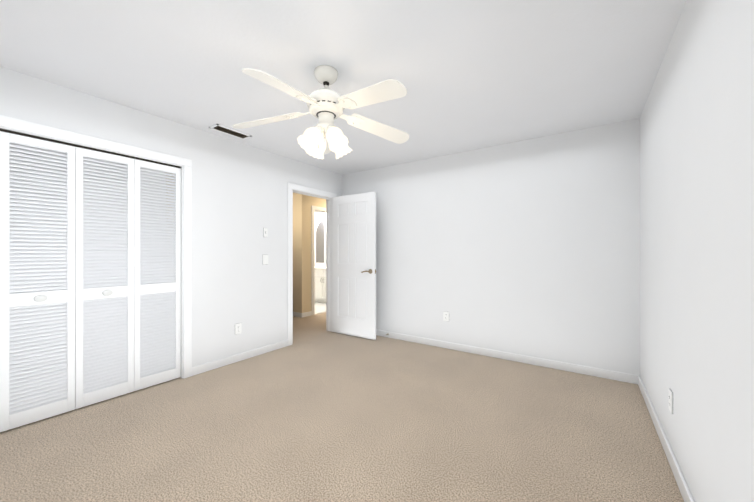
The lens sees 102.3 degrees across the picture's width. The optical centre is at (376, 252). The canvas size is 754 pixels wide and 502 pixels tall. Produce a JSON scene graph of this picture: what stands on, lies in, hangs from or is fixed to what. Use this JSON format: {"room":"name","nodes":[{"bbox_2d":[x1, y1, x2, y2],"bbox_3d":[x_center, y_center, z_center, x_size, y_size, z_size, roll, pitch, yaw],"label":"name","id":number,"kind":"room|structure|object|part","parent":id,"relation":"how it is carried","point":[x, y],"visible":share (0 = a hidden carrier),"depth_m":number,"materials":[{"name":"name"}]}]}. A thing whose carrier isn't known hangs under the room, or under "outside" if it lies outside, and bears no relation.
{"room":"empty bedroom","nodes":[
{"label":"empty bedroom","id":0,"kind":"room"},
{"bbox_2d":[0,66,341,366],"bbox_3d":[-1.214,-0.010,3.913,0.120,2.420,6.530,0,0,35],"label":"wall","id":1,"kind":"structure","parent":0,"point":[239,196],"depth_m":3.19,"materials":[{"name":"white paint"}]},
{"bbox_2d":[0,131,74,431],"bbox_3d":[-2.382,0.190,2.147,0.062,1.995,0.361,0,0,35],"label":"closet door","id":2,"kind":"structure","parent":1,"relation":"in","point":[37,325],"depth_m":2.14,"materials":[{"name":"white wood"}]},
{"bbox_2d":[0,128,180,167],"bbox_3d":[-2.292,-0.809,2.305,0.030,0.018,1.452,0,0,35],"label":"trim","id":3,"kind":"structure","parent":1,"relation":"attached to","point":[57,141],"depth_m":2.33,"materials":[{"name":"grey metal"}]},
{"bbox_2d":[0,115,191,378],"bbox_3d":[-2.306,0.151,2.315,0.136,2.098,1.616,0,0,35],"label":"trim","id":4,"kind":"structure","parent":1,"relation":"attached to","point":[36,129],"depth_m":2.89,"materials":[{"name":"white wood"}]},
{"bbox_2d":[75,147,133,408],"bbox_3d":[-2.176,0.190,2.446,0.062,1.995,0.361,0,0,35],"label":"closet door","id":5,"kind":"structure","parent":1,"relation":"in","point":[104,317],"depth_m":2.44,"materials":[{"name":"white wood"}]},
{"bbox_2d":[134,159,180,390],"bbox_3d":[-1.984,0.190,2.754,0.028,1.995,0.361,0,0,35],"label":"closet door","id":6,"kind":"structure","parent":1,"relation":"in","point":[157,308],"depth_m":2.74,"materials":[{"name":"white wood"}]},
{"bbox_2d":[235,323,241,334],"bbox_3d":[-1.527,0.840,3.345,0.009,0.122,0.077,0,0,35],"label":"outlet","id":7,"kind":"object","parent":1,"relation":"attached to","point":[238,328],"visible":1,"depth_m":3.34,"materials":[{"name":"white plastic"}]},
{"bbox_2d":[192,339,287,375],"bbox_3d":[-1.471,1.157,3.422,0.014,0.085,1.154,0,0,35],"label":"baseboard","id":8,"kind":"structure","parent":1,"relation":"attached to","point":[202,368],"depth_m":3.32,"materials":[{"name":"white wood"}]},
{"bbox_2d":[263,255,267,264],"bbox_3d":[-1.330,0.085,3.628,0.013,0.122,0.077,0,0,35],"label":"switch plate","id":9,"kind":"object","parent":1,"relation":"attached to","point":[265,259],"visible":1,"depth_m":3.62,"materials":[{"name":"white plastic"}]},
{"bbox_2d":[263,228,267,236],"bbox_3d":[-1.327,-0.240,3.626,0.020,0.110,0.057,0,0,35],"label":"switch plate","id":10,"kind":"object","parent":1,"relation":"attached to","point":[265,232],"visible":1,"depth_m":3.62,"materials":[{"name":"white plastic"}]},
{"bbox_2d":[288,183,336,345],"bbox_3d":[-0.939,0.151,4.312,0.152,2.098,0.916,0,0,35],"label":"door frame","id":11,"kind":"structure","parent":1,"relation":"attached to","point":[304,190],"depth_m":4.25,"materials":[{"name":"white wood"}]},
{"bbox_2d":[332,191,375,339],"bbox_3d":[-0.340,0.181,4.347,0.796,2.015,0.144,0,0,35],"label":"bedroom door","id":12,"kind":"structure","parent":1,"relation":"in","point":[353,264],"depth_m":4.31,"materials":[{"name":"white wood"}]},
{"bbox_2d":[293,193,306,312],"bbox_3d":[-2.109,-0.010,6.175,1.840,2.420,0.120,0,0,35],"label":"wall","id":13,"kind":"structure","parent":0,"point":[299,253],"depth_m":5.66,"materials":[{"name":"beige paint"}]},
{"bbox_2d":[293,312,302,317],"bbox_3d":[-2.141,1.158,6.115,1.854,0.085,0.014,0,0,35],"label":"baseboard","id":14,"kind":"structure","parent":13,"relation":"attached to","point":[301,315],"depth_m":5.65,"materials":[{"name":"white wood"}]},
{"bbox_2d":[307,196,325,311],"bbox_3d":[-0.876,-0.009,6.448,0.120,2.420,1.730,0,0,35],"label":"wall","id":15,"kind":"structure","parent":0,"point":[315,201],"depth_m":5.76,"materials":[{"name":"beige paint"}]},
{"bbox_2d":[311,206,325,314],"bbox_3d":[-1.049,0.151,6.197,0.152,2.098,0.896,0,0,35],"label":"door frame","id":16,"kind":"structure","parent":15,"relation":"attached to","point":[314,209],"depth_m":5.82,"materials":[{"name":"white wood"}]},
{"bbox_2d":[315,212,325,218],"bbox_3d":[-0.631,-0.009,7.403,2.880,2.420,0.120,0,0,35],"label":"wall","id":17,"kind":"structure","parent":0,"point":[319,215],"depth_m":7.93,"materials":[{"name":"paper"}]},
{"bbox_2d":[315,218,325,262],"bbox_3d":[-1.071,-0.309,7.628,1.400,1.150,0.008,0,0,35],"label":"bathroom mirror","id":18,"kind":"object","parent":17,"relation":"attached to","point":[320,240],"visible":0.21,"depth_m":7.90,"materials":[{"name":"white mirror"}]},
{"bbox_2d":[315,263,325,266],"bbox_3d":[-1.135,0.321,7.653,1.665,0.090,0.020,0,0,35],"label":"backsplash","id":19,"kind":"structure","parent":17,"relation":"attached to","point":[316,264],"depth_m":7.87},
{"bbox_2d":[315,302,325,313],"bbox_3d":[-1.592,1.198,6.942,1.820,0.006,1.730,0,0,35],"label":"floor","id":20,"kind":"structure","parent":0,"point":[320,307],"depth_m":6.60,"materials":[{"name":"white tile"}]},
{"bbox_2d":[315,267,325,302],"bbox_3d":[-1.297,0.800,7.431,1.650,0.800,0.570,0,0,35],"label":"bathroom vanity","id":21,"kind":"object","parent":20,"relation":"on","point":[320,282],"depth_m":7.16,"materials":[{"name":"white wood"}]},
{"bbox_2d":[0,312,683,501],"bbox_3d":[-0.934,1.250,3.720,6.800,0.100,6.530,0,0,35],"label":"floor carpet","id":22,"kind":"object","parent":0,"point":[316,411],"visible":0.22,"depth_m":1.98,"materials":[{"name":"beige carpet"}]},
{"bbox_2d":[0,0,686,174],"bbox_3d":[-0.934,-1.280,3.720,6.800,0.120,6.530,0,0,35],"label":"ceiling","id":23,"kind":"structure","parent":0,"point":[469,75],"depth_m":1.93,"materials":[{"name":"paint"}]},
{"bbox_2d":[209,124,251,139],"bbox_3d":[-1.472,-1.214,3.064,0.150,0.013,0.360,0,0,35],"label":"ceiling vent","id":24,"kind":"object","parent":23,"relation":"in","point":[229,131],"visible":0.96,"depth_m":3.05,"materials":[{"name":"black metal"}]},
{"bbox_2d":[232,65,408,159],"bbox_3d":[-0.335,-0.937,2.018,1.258,0.567,1.262,0,0,35],"label":"ceiling fan","id":25,"kind":"object","parent":23,"relation":"hanging from","point":[326,105],"depth_m":1.98,"materials":[{"name":"white wood"}]},
{"bbox_3d":[-0.344,-0.738,2.056,0.334,0.168,0.334,0,0,4],"label":"ceiling fan shade","id":26,"kind":"part","parent":25,"relation":"part of","materials":[{"name":"white glass"}]},
{"bbox_2d":[342,118,639,374],"bbox_3d":[1.006,-0.010,3.786,3.680,2.420,0.120,0,0,35],"label":"wall","id":27,"kind":"structure","parent":0,"point":[530,247],"depth_m":3.32,"materials":[{"name":"white paint"}]},
{"bbox_2d":[443,311,448,321],"bbox_3d":[0.866,0.800,3.803,0.077,0.122,0.009,0,0,35],"label":"outlet","id":28,"kind":"object","parent":27,"relation":"attached to","point":[445,316],"visible":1,"depth_m":3.80,"materials":[{"name":"white plastic"}]},
{"bbox_2d":[376,329,638,383],"bbox_3d":[0.903,1.158,3.759,3.540,0.085,0.040,0,0,35],"label":"baseboard","id":29,"kind":"structure","parent":27,"relation":"attached to","point":[601,373],"depth_m":3.31,"materials":[{"name":"white wood"}]},
{"bbox_2d":[640,0,753,501],"bbox_3d":[1.200,-0.011,0.931,0.120,2.420,4.360,0,0,35],"label":"wall","id":30,"kind":"structure","parent":0,"point":[697,237],"depth_m":1.26,"materials":[{"name":"white paint"}]},
{"bbox_2d":[636,375,693,501],"bbox_3d":[1.177,1.157,1.020,0.019,0.085,4.240,0,0,35],"label":"baseboard","id":31,"kind":"structure","parent":30,"relation":"attached to","point":[684,490],"depth_m":1.76,"materials":[{"name":"white wood"}]},
{"bbox_2d":[669,388,672,413],"bbox_3d":[1.671,0.845,1.730,0.009,0.122,0.077,0,0,35],"label":"outlet","id":32,"kind":"object","parent":30,"relation":"attached to","point":[670,400],"visible":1,"depth_m":1.72,"materials":[{"name":"white plastic"}]}
]}

